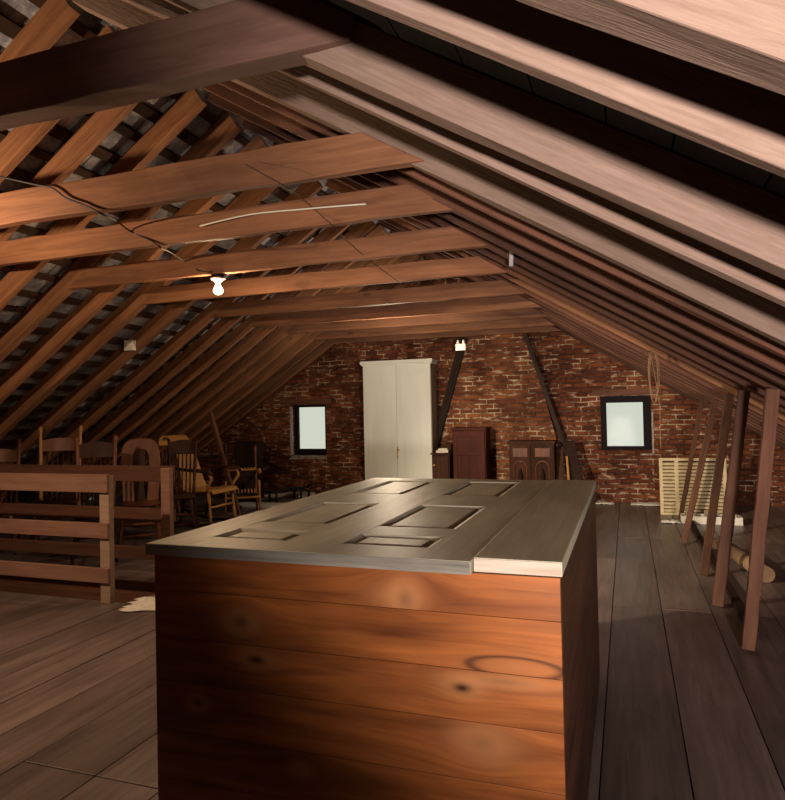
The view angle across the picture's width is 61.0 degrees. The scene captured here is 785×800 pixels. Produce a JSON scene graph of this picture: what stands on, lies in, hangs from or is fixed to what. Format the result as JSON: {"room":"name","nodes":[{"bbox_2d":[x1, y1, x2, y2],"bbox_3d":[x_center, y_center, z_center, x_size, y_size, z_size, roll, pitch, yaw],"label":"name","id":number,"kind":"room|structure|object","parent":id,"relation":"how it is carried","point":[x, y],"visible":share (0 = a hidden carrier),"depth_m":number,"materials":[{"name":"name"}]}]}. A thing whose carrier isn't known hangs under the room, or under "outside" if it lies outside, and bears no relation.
{"room":"attic","nodes":[
{"label":"attic","id":0,"kind":"room"},
{"bbox_2d":[0,491,784,799],"bbox_3d":[-0.989,1.517,4.371,11.744,0.160,12.210,-2,-1,19],"label":"floor","id":1,"kind":"structure","parent":0,"point":[684,711],"depth_m":3.36,"materials":[{"name":"wood"}]},
{"bbox_2d":[0,439,21,554],"bbox_3d":[-4.036,0.976,6.746,0.467,1.126,0.580,-1,-1,-23],"label":"spindle chair","id":2,"kind":"object","parent":1,"relation":"on","point":[6,455],"visible":0.44,"depth_m":7.00,"materials":[{"name":"red wood"}]},
{"bbox_2d":[30,425,82,539],"bbox_3d":[-3.622,0.910,7.208,0.467,1.253,0.580,-1,-1,-19],"label":"spindle chair","id":3,"kind":"object","parent":1,"relation":"on","point":[63,444],"visible":0.44,"depth_m":7.38,"materials":[{"name":"brown wood"}]},
{"bbox_2d":[0,473,114,603],"bbox_3d":[-3.473,1.038,5.304,3.078,0.930,0.077,-2,-1,19],"label":"stair railing","id":4,"kind":"object","parent":1,"relation":"on","point":[102,484],"visible":1,"depth_m":4.88,"materials":[{"name":"brown wood"}]},
{"bbox_2d":[0,575,154,603],"bbox_3d":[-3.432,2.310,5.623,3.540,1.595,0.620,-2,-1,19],"label":"trim","id":5,"kind":"structure","parent":1,"relation":"attached to","point":[126,591],"depth_m":5.66,"materials":[{"name":"brown wood"}]},
{"bbox_2d":[0,464,175,559],"bbox_3d":[-3.244,1.042,5.925,3.098,0.930,0.077,-2,-1,19],"label":"stair railing","id":6,"kind":"object","parent":1,"relation":"on","point":[166,514],"visible":0.69,"depth_m":5.70,"materials":[{"name":"brown wood"}]},
{"bbox_2d":[70,435,118,564],"bbox_3d":[-2.830,0.925,6.348,0.407,1.163,0.589,-1,-1,-21],"label":"spindle chair","id":7,"kind":"object","parent":1,"relation":"on","point":[96,449],"visible":0.48,"depth_m":6.54,"materials":[{"name":"brown wood"}]},
{"bbox_2d":[118,597,154,611],"bbox_3d":[-1.398,1.437,4.746,1.022,0.022,0.364,-1,-1,-1],"label":"paper sheet","id":8,"kind":"object","parent":1,"relation":"on","point":[142,603],"visible":0.18,"depth_m":4.67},
{"bbox_2d":[118,438,161,544],"bbox_3d":[-2.639,0.961,6.971,0.427,1.102,0.564,-1,-1,-19],"label":"bentwood chair","id":9,"kind":"object","parent":1,"relation":"on","point":[140,445],"visible":0.84,"depth_m":7.11,"materials":[{"name":"red wood"}]},
{"bbox_2d":[151,437,184,512],"bbox_3d":[-3.065,1.030,9.093,0.387,1.046,0.600,-1,-1,-11],"label":"spindle chair","id":10,"kind":"object","parent":1,"relation":"on","point":[159,443],"visible":0.23,"depth_m":9.21,"materials":[{"name":"red wood"}]},
{"bbox_2d":[167,438,198,529],"bbox_3d":[-2.416,0.984,7.612,0.367,1.066,0.600,-1,-1,-13],"label":"spindle chair","id":11,"kind":"object","parent":1,"relation":"on","point":[176,447],"visible":0.62,"depth_m":7.77,"materials":[{"name":"brown wood"}]},
{"bbox_2d":[159,434,245,527],"bbox_3d":[-2.328,0.972,8.183,0.946,1.091,0.642,-2,-1,21],"label":"rocking chair","id":12,"kind":"object","parent":1,"relation":"on","point":[201,486],"visible":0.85,"depth_m":8.19,"materials":[{"name":"brown wood"}]},
{"bbox_2d":[208,411,240,515],"bbox_3d":[-2.214,0.832,8.778,0.470,1.369,0.057,-2,-1,19],"label":"leaning post","id":13,"kind":"object","parent":1,"relation":"on","point":[213,424],"visible":0.8,"depth_m":8.77,"materials":[{"name":"brown wood"}]},
{"bbox_2d":[223,442,260,513],"bbox_3d":[-2.071,1.056,9.152,0.500,0.953,0.468,-1,-1,-16],"label":"armchair","id":14,"kind":"object","parent":1,"relation":"on","point":[247,480],"visible":0.73,"depth_m":9.23,"materials":[{"name":"brown wood"}]},
{"bbox_2d":[234,441,263,499],"bbox_3d":[-2.214,1.084,10.292,0.360,0.875,0.320,-1,-1,11],"label":"cabinet","id":15,"kind":"object","parent":1,"relation":"on","point":[244,450],"visible":0.66,"depth_m":10.16,"materials":[{"name":"wood"}]},
{"bbox_2d":[231,502,283,507],"bbox_3d":[-1.877,1.518,9.619,0.840,0.030,0.340,-1,-1,16],"label":"board","id":16,"kind":"object","parent":1,"relation":"on","point":[241,504],"visible":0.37,"depth_m":9.55,"materials":[{"name":"wood"}]},
{"bbox_2d":[265,486,304,502],"bbox_3d":[-1.632,1.447,10.169,0.200,0.180,0.680,-2,-1,34],"label":"bench","id":17,"kind":"object","parent":1,"relation":"on","point":[276,491],"visible":0.86,"depth_m":10.06,"materials":[{"name":"wood"}]},
{"bbox_2d":[264,492,315,497],"bbox_3d":[-1.619,1.519,10.715,0.840,0.050,0.280,-2,-1,19],"label":"board","id":18,"kind":"object","parent":1,"relation":"on","point":[288,494],"visible":0.61,"depth_m":10.63,"materials":[{"name":"wood"}]},
{"bbox_2d":[263,460,317,496],"bbox_3d":[-1.635,1.250,10.542,1.176,0.597,0.067,-2,-1,35],"label":"tool","id":19,"kind":"object","parent":1,"relation":"on","point":[312,483],"visible":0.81,"depth_m":10.35,"materials":[{"name":"brown wood"}]},
{"bbox_2d":[145,478,599,799],"bbox_3d":[0.156,0.892,2.626,1.184,0.969,1.870,-2,-1,19],"label":"wooden chest","id":20,"kind":"object","parent":1,"relation":"on","point":[373,638],"visible":1,"depth_m":1.80,"materials":[{"name":"brown wood"}]},
{"bbox_2d":[360,358,437,479],"bbox_3d":[0.114,0.453,10.015,1.135,2.090,0.325,-2,-1,19],"label":"wardrobe","id":21,"kind":"object","parent":1,"relation":"on","point":[400,396],"visible":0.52,"depth_m":9.88,"materials":[{"name":"white paint"}]},
{"bbox_2d":[430,452,453,478],"bbox_3d":[0.738,1.099,9.639,0.290,0.680,0.350,-2,-1,19],"label":"base cabinet","id":22,"kind":"object","parent":1,"relation":"on","point":[442,463],"visible":0.55,"depth_m":9.51,"materials":[{"name":"brown wood"}]},
{"bbox_2d":[436,448,450,452],"bbox_3d":[0.735,0.728,9.627,0.180,0.060,0.140,-2,-1,19],"label":"paper stack","id":23,"kind":"object","parent":22,"relation":"on","point":[440,450],"visible":1,"depth_m":9.57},
{"bbox_2d":[443,443,452,451],"bbox_3d":[0.812,0.698,9.728,0.130,0.120,0.110,-2,-1,19],"label":"wooden box","id":24,"kind":"object","parent":22,"relation":"on","point":[445,445],"visible":0.68,"depth_m":9.68,"materials":[{"name":"brown wood"}]},
{"bbox_2d":[450,427,490,478],"bbox_3d":[1.147,0.932,9.624,0.520,1.075,0.370,-2,-1,19],"label":"base cabinet","id":25,"kind":"object","parent":1,"relation":"on","point":[471,445],"visible":0.61,"depth_m":9.48,"materials":[{"name":"red wood"}]},
{"bbox_2d":[507,440,557,479],"bbox_3d":[1.977,1.011,9.369,0.660,0.875,0.379,-2,-1,19],"label":"base cabinet","id":26,"kind":"object","parent":1,"relation":"on","point":[528,459],"visible":0.63,"depth_m":9.24,"materials":[{"name":"brown wood"}]},
{"bbox_2d":[556,447,563,479],"bbox_3d":[2.333,1.044,9.265,0.107,0.773,0.228,-2,-1,19],"label":"leaning board","id":27,"kind":"object","parent":1,"relation":"on","point":[559,451],"visible":0.52,"depth_m":9.29,"materials":[{"name":"brown wood"}]},
{"bbox_2d":[563,440,581,479],"bbox_3d":[2.492,0.997,9.115,0.159,0.888,0.446,-1,-1,-9],"label":"leaning board","id":28,"kind":"object","parent":1,"relation":"on","point":[569,447],"visible":0.57,"depth_m":9.16,"materials":[{"name":"wood"}]},
{"bbox_2d":[631,502,659,505],"bbox_3d":[3.441,1.392,8.956,0.454,0.031,0.213,-2,-1,19],"label":"paper scrap","id":29,"kind":"object","parent":1,"relation":"on","point":[633,503],"visible":0.88,"depth_m":8.91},
{"bbox_2d":[661,519,681,523],"bbox_3d":[3.172,1.379,7.587,0.216,0.031,0.132,-2,-1,19],"label":"paper scrap","id":30,"kind":"object","parent":1,"relation":"on","point":[672,520],"visible":1,"depth_m":7.55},
{"bbox_2d":[678,401,703,518],"bbox_3d":[3.457,0.699,7.715,0.312,1.371,0.050,-2,-1,19],"label":"stud","id":31,"kind":"object","parent":1,"relation":"on","point":[701,403],"visible":0.94,"depth_m":7.69,"materials":[{"name":"brown wood"}]},
{"bbox_2d":[659,458,726,514],"bbox_3d":[3.643,1.050,8.078,0.750,0.690,0.103,-1,-1,17],"label":"shutter","id":32,"kind":"object","parent":1,"relation":"on","point":[672,471],"visible":0.62,"depth_m":8.10,"materials":[{"name":"yellow paint"}]},
{"bbox_2d":[681,399,718,543],"bbox_3d":[2.937,0.684,6.372,0.362,1.386,0.050,-2,-1,19],"label":"stud","id":33,"kind":"object","parent":1,"relation":"on","point":[709,427],"visible":1,"depth_m":6.35,"materials":[{"name":"brown wood"}]},
{"bbox_2d":[680,513,742,525],"bbox_3d":[3.588,1.344,7.505,0.620,0.085,0.200,-2,-1,20],"label":"tray","id":34,"kind":"object","parent":1,"relation":"on","point":[698,519],"visible":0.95,"depth_m":7.45,"materials":[{"name":"paper"}]},
{"bbox_2d":[712,538,719,549],"bbox_3d":[3.000,1.336,6.196,0.120,0.085,0.100,-1,-1,-4],"label":"wood block","id":35,"kind":"object","parent":1,"relation":"on","point":[715,544],"visible":0.43,"depth_m":6.15,"materials":[{"name":"wood"}]},
{"bbox_2d":[700,394,733,575],"bbox_3d":[2.522,0.661,5.182,0.277,1.410,0.050,-2,-1,19],"label":"stud","id":36,"kind":"object","parent":1,"relation":"on","point":[728,401],"visible":1,"depth_m":5.16,"materials":[{"name":"brown wood"}]},
{"bbox_2d":[691,520,759,637],"bbox_3d":[2.733,1.356,5.707,0.059,0.047,4.000,-2,-1,19],"label":"batten","id":37,"kind":"object","parent":1,"relation":"on","point":[739,606],"visible":0.47,"depth_m":4.65,"materials":[{"name":"wood"}]},
{"bbox_2d":[712,390,750,606],"bbox_3d":[2.228,0.648,4.385,0.262,1.426,0.050,-2,-1,19],"label":"stud","id":38,"kind":"object","parent":1,"relation":"on","point":[743,396],"visible":1,"depth_m":4.37,"materials":[{"name":"brown wood"}]},
{"bbox_2d":[718,544,774,582],"bbox_3d":[2.885,1.309,5.463,0.120,0.120,1.011,-1,-1,11],"label":"cardboard tube","id":39,"kind":"object","parent":1,"relation":"on","point":[738,555],"visible":0.56,"depth_m":5.33,"materials":[{"name":"cardboard"}]},
{"bbox_2d":[741,388,779,650],"bbox_3d":[1.989,0.646,3.599,0.221,1.414,0.050,-2,-1,19],"label":"stud","id":40,"kind":"object","parent":1,"relation":"on","point":[772,396],"visible":1,"depth_m":3.58,"materials":[{"name":"brown wood"}]},
{"bbox_2d":[0,0,784,503],"bbox_3d":[-1.042,-0.439,4.558,11.763,3.812,12.500,-2,-1,19],"label":"ceiling","id":41,"kind":"structure","parent":0,"point":[14,14],"depth_m":5.07,"materials":[{"name":"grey wood"}]},
{"bbox_2d":[0,0,80,62],"bbox_3d":[-4.225,-0.289,4.447,5.443,3.715,0.079,-2,-1,19],"label":"rafter","id":42,"kind":"object","parent":41,"relation":"attached to","point":[53,19],"visible":0.77,"depth_m":3.61,"materials":[{"name":"brown wood"}]},
{"bbox_2d":[0,24,115,183],"bbox_3d":[-4.107,-0.288,4.783,5.446,3.702,0.074,-2,-1,19],"label":"rafter","id":43,"kind":"object","parent":41,"relation":"attached to","point":[20,141],"visible":0.38,"depth_m":4.14,"materials":[{"name":"brown wood"}]},
{"bbox_2d":[0,103,137,240],"bbox_3d":[-3.991,-0.285,5.118,5.445,3.715,0.073,-2,-1,19],"label":"rafter","id":44,"kind":"object","parent":41,"relation":"attached to","point":[98,125],"visible":0.38,"depth_m":4.44,"materials":[{"name":"brown wood"}]},
{"bbox_2d":[0,89,206,310],"bbox_3d":[-3.843,-0.282,5.535,5.443,3.716,0.074,-2,-1,19],"label":"rafter","id":45,"kind":"object","parent":41,"relation":"attached to","point":[190,103],"visible":0.63,"depth_m":4.81,"materials":[{"name":"brown wood"}]},
{"bbox_2d":[0,112,241,362],"bbox_3d":[-3.695,-0.275,5.952,5.444,3.709,0.087,-2,-1,19],"label":"rafter","id":46,"kind":"object","parent":41,"relation":"attached to","point":[226,128],"visible":0.71,"depth_m":5.54,"materials":[{"name":"brown wood"}]},
{"bbox_2d":[0,134,268,403],"bbox_3d":[-3.547,-0.276,6.377,5.445,3.713,0.090,-2,-1,19],"label":"rafter","id":47,"kind":"object","parent":41,"relation":"attached to","point":[92,304],"visible":0.61,"depth_m":6.11,"materials":[{"name":"brown wood"}]},
{"bbox_2d":[0,187,276,438],"bbox_3d":[-3.397,-0.274,6.801,5.445,3.705,0.090,-2,-1,19],"label":"rafter","id":48,"kind":"object","parent":41,"relation":"attached to","point":[119,318],"visible":0.53,"depth_m":6.59,"materials":[{"name":"brown wood"}]},
{"bbox_2d":[0,181,322,463],"bbox_3d":[-3.211,-0.271,7.333,5.443,3.709,0.087,-2,-1,19],"label":"rafter","id":49,"kind":"object","parent":41,"relation":"attached to","point":[171,312],"visible":0.63,"depth_m":7.20,"materials":[{"name":"brown wood"}]},
{"bbox_2d":[124,340,135,350],"bbox_3d":[-2.803,-0.582,7.105,0.110,0.110,0.066,-2,-1,19],"label":"junction box","id":50,"kind":"object","parent":49,"relation":"attached to","point":[129,345],"visible":1,"depth_m":7.08,"materials":[{"name":"beige metal"}]},
{"bbox_2d":[0,192,338,502],"bbox_3d":[-3.023,-0.263,7.862,5.445,3.713,0.074,-2,-1,19],"label":"rafter","id":51,"kind":"object","parent":41,"relation":"attached to","point":[140,374],"visible":0.52,"depth_m":7.74,"materials":[{"name":"brown wood"}]},
{"bbox_2d":[0,225,349,516],"bbox_3d":[-2.878,-0.259,8.278,5.446,3.711,0.075,-2,-1,19],"label":"rafter","id":52,"kind":"object","parent":41,"relation":"attached to","point":[224,324],"visible":0.47,"depth_m":8.20,"materials":[{"name":"brown wood"}]},
{"bbox_2d":[30,221,375,503],"bbox_3d":[-2.731,-0.258,8.692,5.443,3.715,0.072,-2,-1,19],"label":"rafter","id":53,"kind":"object","parent":41,"relation":"attached to","point":[360,229],"visible":0.5,"depth_m":8.58,"materials":[{"name":"brown wood"}]},
{"bbox_2d":[54,225,387,499],"bbox_3d":[-2.590,-0.256,9.098,5.444,3.713,0.077,-2,-1,19],"label":"rafter","id":54,"kind":"object","parent":41,"relation":"attached to","point":[259,333],"visible":0.47,"depth_m":9.03,"materials":[{"name":"brown wood"}]},
{"bbox_2d":[73,259,378,503],"bbox_3d":[-2.447,-0.249,9.504,5.444,3.706,0.076,-2,-1,19],"label":"rafter","id":55,"kind":"object","parent":41,"relation":"attached to","point":[278,334],"visible":0.48,"depth_m":9.44,"materials":[{"name":"brown wood"}]},
{"bbox_2d":[285,308,547,333],"bbox_3d":[0.207,-1.027,8.563,3.560,0.158,0.064,-2,-1,19],"label":"beam","id":56,"kind":"structure","parent":55,"relation":"attached to","point":[528,312],"depth_m":8.49,"materials":[{"name":"brown wood"}]},
{"bbox_2d":[93,256,401,499],"bbox_3d":[-2.302,-0.251,9.915,5.442,3.706,0.088,-2,-1,19],"label":"rafter","id":57,"kind":"object","parent":41,"relation":"attached to","point":[289,340],"visible":0.38,"depth_m":9.86,"materials":[{"name":"brown wood"}]},
{"bbox_2d":[115,254,418,496],"bbox_3d":[-2.157,-0.246,10.324,5.444,3.710,0.077,-2,-1,19],"label":"rafter","id":58,"kind":"object","parent":41,"relation":"attached to","point":[304,342],"visible":0.4,"depth_m":10.26,"materials":[{"name":"brown wood"}]},
{"bbox_2d":[134,254,424,493],"bbox_3d":[-2.043,-0.243,10.645,5.444,3.712,0.080,-2,-1,19],"label":"rafter","id":59,"kind":"object","parent":41,"relation":"attached to","point":[311,348],"visible":0.3,"depth_m":10.61,"materials":[{"name":"brown wood"}]},
{"bbox_2d":[144,258,427,491],"bbox_3d":[-1.924,-0.240,10.984,5.446,3.713,0.080,-2,-1,19],"label":"rafter","id":60,"kind":"object","parent":41,"relation":"attached to","point":[327,345],"visible":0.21,"depth_m":10.97,"materials":[{"name":"brown wood"}]},
{"bbox_2d":[72,0,784,345],"bbox_3d":[1.194,-0.436,2.514,5.983,3.716,0.108,-2,-1,19],"label":"rafter","id":61,"kind":"object","parent":41,"relation":"attached to","point":[765,317],"visible":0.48,"depth_m":2.71,"materials":[{"name":"brown wood"}]},
{"bbox_2d":[0,132,423,228],"bbox_3d":[-1.576,-1.058,3.463,3.642,0.184,0.065,-2,-1,19],"label":"beam","id":62,"kind":"structure","parent":61,"relation":"attached to","point":[306,161],"depth_m":3.19,"materials":[{"name":"brown wood"}]},
{"bbox_2d":[0,176,211,272],"bbox_3d":[-1.626,-1.102,4.316,0.908,0.359,1.699,-2,-1,19],"label":"cable","id":63,"kind":"object","parent":62,"relation":"on","point":[3,177],"visible":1,"depth_m":3.56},
{"bbox_2d":[117,27,784,358],"bbox_3d":[1.291,-0.436,2.793,5.985,3.712,0.057,-2,-1,19],"label":"rafter","id":64,"kind":"object","parent":41,"relation":"attached to","point":[677,300],"visible":0.28,"depth_m":2.96,"materials":[{"name":"red wood"}]},
{"bbox_2d":[123,0,784,306],"bbox_3d":[0.996,-0.439,1.953,5.984,3.713,0.057,-2,-1,19],"label":"rafter","id":65,"kind":"object","parent":41,"relation":"attached to","point":[732,269],"visible":0.38,"depth_m":2.11,"materials":[{"name":"brown wood"}]},
{"bbox_2d":[165,0,784,279],"bbox_3d":[0.901,-0.445,1.684,5.986,3.713,0.107,-2,-1,19],"label":"rafter","id":66,"kind":"object","parent":41,"relation":"attached to","point":[745,221],"visible":0.82,"depth_m":1.79,"materials":[{"name":"brown wood"}]},
{"bbox_2d":[0,0,356,130],"bbox_3d":[-1.792,-1.124,2.606,3.672,0.209,0.109,-2,-1,19],"label":"beam","id":67,"kind":"structure","parent":66,"relation":"attached to","point":[236,39],"depth_m":2.19,"materials":[{"name":"brown wood"}]},
{"bbox_2d":[201,84,784,375],"bbox_3d":[1.438,-0.431,3.208,5.979,3.712,0.082,-2,-1,19],"label":"rafter","id":68,"kind":"object","parent":41,"relation":"attached to","point":[776,363],"visible":0.33,"depth_m":3.40,"materials":[{"name":"red wood"}]},
{"bbox_2d":[0,184,452,266],"bbox_3d":[-1.337,-1.062,4.177,3.575,0.174,0.064,-2,-1,19],"label":"beam","id":69,"kind":"structure","parent":68,"relation":"attached to","point":[405,200],"depth_m":4.03,"materials":[{"name":"brown wood"}]},
{"bbox_2d":[200,203,365,226],"bbox_3d":[-0.660,-1.088,3.877,1.088,0.039,0.010,-2,-1,19],"label":"strip","id":70,"kind":"object","parent":69,"relation":"attached to","point":[360,203],"visible":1,"depth_m":3.86,"materials":[{"name":"white plastic"}]},
{"bbox_2d":[245,164,399,282],"bbox_3d":[-0.317,-1.028,4.288,0.208,0.146,2.590,-1,-1,12],"label":"wire","id":71,"kind":"object","parent":69,"relation":"attached to","point":[245,164],"visible":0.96,"depth_m":3.77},
{"bbox_2d":[207,93,784,387],"bbox_3d":[1.585,-0.427,3.625,5.986,3.708,0.073,-2,-1,19],"label":"rafter","id":72,"kind":"object","parent":41,"relation":"attached to","point":[509,245],"visible":0.37,"depth_m":3.80,"materials":[{"name":"red wood"}]},
{"bbox_2d":[242,119,784,397],"bbox_3d":[1.731,-0.425,4.043,5.985,3.712,0.082,-2,-1,19],"label":"rafter","id":73,"kind":"object","parent":41,"relation":"attached to","point":[575,288],"visible":0.24,"depth_m":4.18,"materials":[{"name":"red wood"}]},
{"bbox_2d":[68,226,485,289],"bbox_3d":[-1.043,-1.051,5.011,3.575,0.164,0.064,-2,-1,19],"label":"beam","id":74,"kind":"structure","parent":73,"relation":"attached to","point":[397,244],"depth_m":4.90,"materials":[{"name":"brown wood"}]},
{"bbox_2d":[210,273,225,294],"bbox_3d":[-1.340,-0.886,5.117,0.118,0.155,0.118,-2,-1,19],"label":"ceiling lamp","id":75,"kind":"object","parent":74,"relation":"attached to","point":[217,278],"visible":1,"depth_m":5.09,"materials":[{"name":"glass"}]},
{"bbox_2d":[210,277,225,282],"bbox_3d":[-1.341,-0.921,5.117,0.118,0.040,0.118,-2,-1,19],"label":"socket","id":76,"kind":"object","parent":75,"relation":"attached to","point":[216,279],"depth_m":5.09,"materials":[{"name":"white ceramic"}]},
{"bbox_2d":[509,251,513,266],"bbox_3d":[0.773,-0.926,4.323,0.032,0.121,0.035,-2,-1,19],"label":"tag","id":77,"kind":"object","parent":73,"relation":"attached to","point":[511,255],"visible":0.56,"depth_m":4.31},
{"bbox_2d":[272,142,784,406],"bbox_3d":[1.881,-0.422,4.467,5.985,3.717,0.073,-2,-1,19],"label":"rafter","id":78,"kind":"object","parent":41,"relation":"attached to","point":[636,327],"visible":0.26,"depth_m":4.56,"materials":[{"name":"red wood"}]},
{"bbox_2d":[325,181,784,420],"bbox_3d":[2.217,-0.416,5.422,5.984,3.714,0.072,-2,-1,19],"label":"rafter","id":79,"kind":"object","parent":41,"relation":"attached to","point":[549,297],"visible":0.33,"depth_m":5.54,"materials":[{"name":"brown wood"}]},
{"bbox_2d":[326,179,784,413],"bbox_3d":[2.033,-0.421,4.891,5.987,3.714,0.083,-2,-1,19],"label":"rafter","id":80,"kind":"object","parent":41,"relation":"attached to","point":[662,348],"visible":0.22,"depth_m":5.01,"materials":[{"name":"red wood"}]},
{"bbox_2d":[141,256,507,304],"bbox_3d":[-0.744,-1.042,5.860,3.575,0.159,0.065,-2,-1,19],"label":"beam","id":81,"kind":"structure","parent":80,"relation":"attached to","point":[475,265],"depth_m":5.76,"materials":[{"name":"brown wood"}]},
{"bbox_2d":[346,0,784,177],"bbox_3d":[0.700,-0.447,1.114,5.985,3.712,0.057,-2,-1,19],"label":"rafter","id":82,"kind":"object","parent":41,"relation":"attached to","point":[744,121],"visible":0.76,"depth_m":1.20,"materials":[{"name":"brown wood"}]},
{"bbox_2d":[377,220,784,431],"bbox_3d":[2.551,-0.408,6.367,5.984,3.714,0.072,-2,-1,19],"label":"rafter","id":83,"kind":"object","parent":41,"relation":"attached to","point":[600,334],"visible":0.23,"depth_m":6.48,"materials":[{"name":"red wood"}]},
{"bbox_2d":[378,222,784,434],"bbox_3d":[2.697,-0.404,6.782,5.984,3.714,0.083,-2,-1,19],"label":"rafter","id":84,"kind":"object","parent":41,"relation":"attached to","point":[379,223],"visible":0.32,"depth_m":6.86,"materials":[{"name":"red wood"}]},
{"bbox_2d":[252,295,540,327],"bbox_3d":[-0.078,-1.028,7.751,3.575,0.159,0.064,-2,-1,19],"label":"beam","id":85,"kind":"structure","parent":84,"relation":"attached to","point":[471,305],"depth_m":7.66,"materials":[{"name":"brown wood"}]},
{"bbox_2d":[382,219,784,426],"bbox_3d":[2.405,-0.409,5.952,5.985,3.715,0.082,-2,-1,19],"label":"rafter","id":86,"kind":"object","parent":41,"relation":"attached to","point":[700,381],"visible":0.24,"depth_m":6.06,"materials":[{"name":"red wood"}]},
{"bbox_2d":[211,280,525,317],"bbox_3d":[-0.371,-1.044,6.921,3.544,0.159,0.064,-2,-1,19],"label":"beam","id":87,"kind":"structure","parent":86,"relation":"attached to","point":[484,289],"depth_m":6.83,"materials":[{"name":"brown wood"}]},
{"bbox_2d":[390,231,784,437],"bbox_3d":[2.840,-0.401,7.188,5.986,3.709,0.073,-2,-1,19],"label":"rafter","id":88,"kind":"object","parent":41,"relation":"attached to","point":[433,254],"visible":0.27,"depth_m":7.25,"materials":[{"name":"red wood"}]},
{"bbox_2d":[421,254,784,444],"bbox_3d":[3.273,-0.394,8.414,5.984,3.711,0.082,-2,-1,19],"label":"rafter","id":89,"kind":"object","parent":41,"relation":"attached to","point":[470,280],"visible":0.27,"depth_m":8.44,"materials":[{"name":"red wood"}]},
{"bbox_2d":[313,318,554,339],"bbox_3d":[0.496,-1.015,9.383,3.575,0.158,0.065,-2,-1,19],"label":"beam","id":90,"kind":"structure","parent":89,"relation":"attached to","point":[526,322],"depth_m":9.31,"materials":[{"name":"brown wood"}]},
{"bbox_2d":[423,253,784,442],"bbox_3d":[3.128,-0.396,8.004,5.984,3.712,0.072,-2,-1,19],"label":"rafter","id":91,"kind":"object","parent":41,"relation":"attached to","point":[612,352],"visible":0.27,"depth_m":8.07,"materials":[{"name":"red wood"}]},
{"bbox_2d":[425,253,784,440],"bbox_3d":[2.981,-0.398,7.594,5.983,3.714,0.082,-2,-1,19],"label":"rafter","id":92,"kind":"object","parent":41,"relation":"attached to","point":[429,254],"visible":0.25,"depth_m":7.61,"materials":[{"name":"red wood"}]},
{"bbox_2d":[428,259,784,446],"bbox_3d":[3.383,-0.386,8.735,5.984,3.716,0.072,-2,-1,19],"label":"rafter","id":93,"kind":"object","parent":41,"relation":"attached to","point":[756,431],"visible":0.21,"depth_m":8.72,"materials":[{"name":"red wood"}]},
{"bbox_2d":[458,277,784,448],"bbox_3d":[3.505,-0.389,9.074,5.983,3.714,0.072,-2,-1,19],"label":"rafter","id":94,"kind":"object","parent":41,"relation":"attached to","point":[458,277],"visible":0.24,"depth_m":9.07,"materials":[{"name":"red wood"}]},
{"bbox_2d":[332,326,560,343],"bbox_3d":[0.722,-1.021,10.025,3.575,0.180,0.065,-2,-1,19],"label":"beam","id":95,"kind":"structure","parent":94,"relation":"attached to","point":[544,328],"depth_m":9.96,"materials":[{"name":"brown wood"}]},
{"bbox_2d":[516,0,784,94],"bbox_3d":[0.604,-0.448,0.840,5.985,3.714,0.107,-2,-1,19],"label":"rafter","id":96,"kind":"object","parent":41,"relation":"attached to","point":[744,40],"visible":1,"depth_m":0.88,"materials":[{"name":"brown wood"}]},
{"bbox_2d":[648,351,660,447],"bbox_3d":[2.074,-0.003,5.270,0.088,0.773,0.038,-2,-1,19],"label":"hanging cord","id":97,"kind":"object","parent":41,"relation":"hanging from","point":[655,353],"visible":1,"depth_m":5.27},
{"bbox_2d":[160,277,784,505],"bbox_3d":[1.006,-0.301,10.229,11.909,3.866,0.340,-2,-1,19],"label":"wall","id":98,"kind":"structure","parent":0,"point":[570,369],"depth_m":9.60,"materials":[{"name":"red brick"}]},
{"bbox_2d":[289,407,326,458],"bbox_3d":[-1.365,0.535,10.951,0.670,0.865,0.160,-2,-1,19],"label":"trim","id":99,"kind":"structure","parent":98,"relation":"attached to","point":[290,408],"depth_m":10.98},
{"bbox_2d":[294,405,326,454],"bbox_3d":[-1.320,0.513,11.052,0.650,0.860,0.062,-2,-1,19],"label":"window","id":100,"kind":"structure","parent":98,"relation":"in","point":[298,451],"depth_m":11.09,"materials":[{"name":"paint"}]},
{"bbox_2d":[280,388,661,404],"bbox_3d":[0.933,-0.043,10.142,5.870,0.100,0.170,-2,-1,19],"label":"trim","id":101,"kind":"structure","parent":98,"relation":"attached to","point":[638,391],"depth_m":9.34,"materials":[{"name":"brown brick"}]},
{"bbox_2d":[600,395,651,449],"bbox_3d":[3.252,0.319,9.284,0.665,0.753,0.058,-2,-1,19],"label":"window","id":102,"kind":"structure","parent":98,"relation":"in","point":[646,399],"depth_m":9.24,"materials":[{"name":"paint"}]},
{"bbox_2d":[641,412,653,454],"bbox_3d":[3.502,0.461,9.171,0.175,0.595,0.028,-2,-1,19],"label":"trim","id":103,"kind":"structure","parent":98,"relation":"attached to","point":[652,412],"depth_m":9.13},
{"bbox_2d":[441,333,566,479],"bbox_3d":[1.561,0.089,9.808,2.090,2.750,0.120,-2,-1,19],"label":"chimney","id":104,"kind":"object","parent":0,"point":[497,386],"depth_m":9.74,"materials":[{"name":"brick"}]},
{"bbox_2d":[437,337,467,446],"bbox_3d":[0.748,0.274,9.997,0.827,2.410,0.057,-2,-1,19],"label":"brace","id":105,"kind":"object","parent":104,"relation":"attached to","point":[458,357],"visible":0.53,"depth_m":9.94,"materials":[{"name":"brown wood"}]},
{"bbox_2d":[455,340,465,350],"bbox_3d":[0.850,-0.680,8.283,0.130,0.130,0.040,-2,-1,19],"label":"outlet","id":106,"kind":"object","parent":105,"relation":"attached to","point":[459,347],"visible":1,"depth_m":8.27,"materials":[{"name":"plastic"}]},
{"bbox_2d":[523,333,564,446],"bbox_3d":[2.295,0.233,9.453,0.816,2.396,0.057,-2,-1,19],"label":"brace","id":107,"kind":"object","parent":104,"relation":"attached to","point":[540,377],"visible":0.66,"depth_m":9.48,"materials":[{"name":"brown wood"}]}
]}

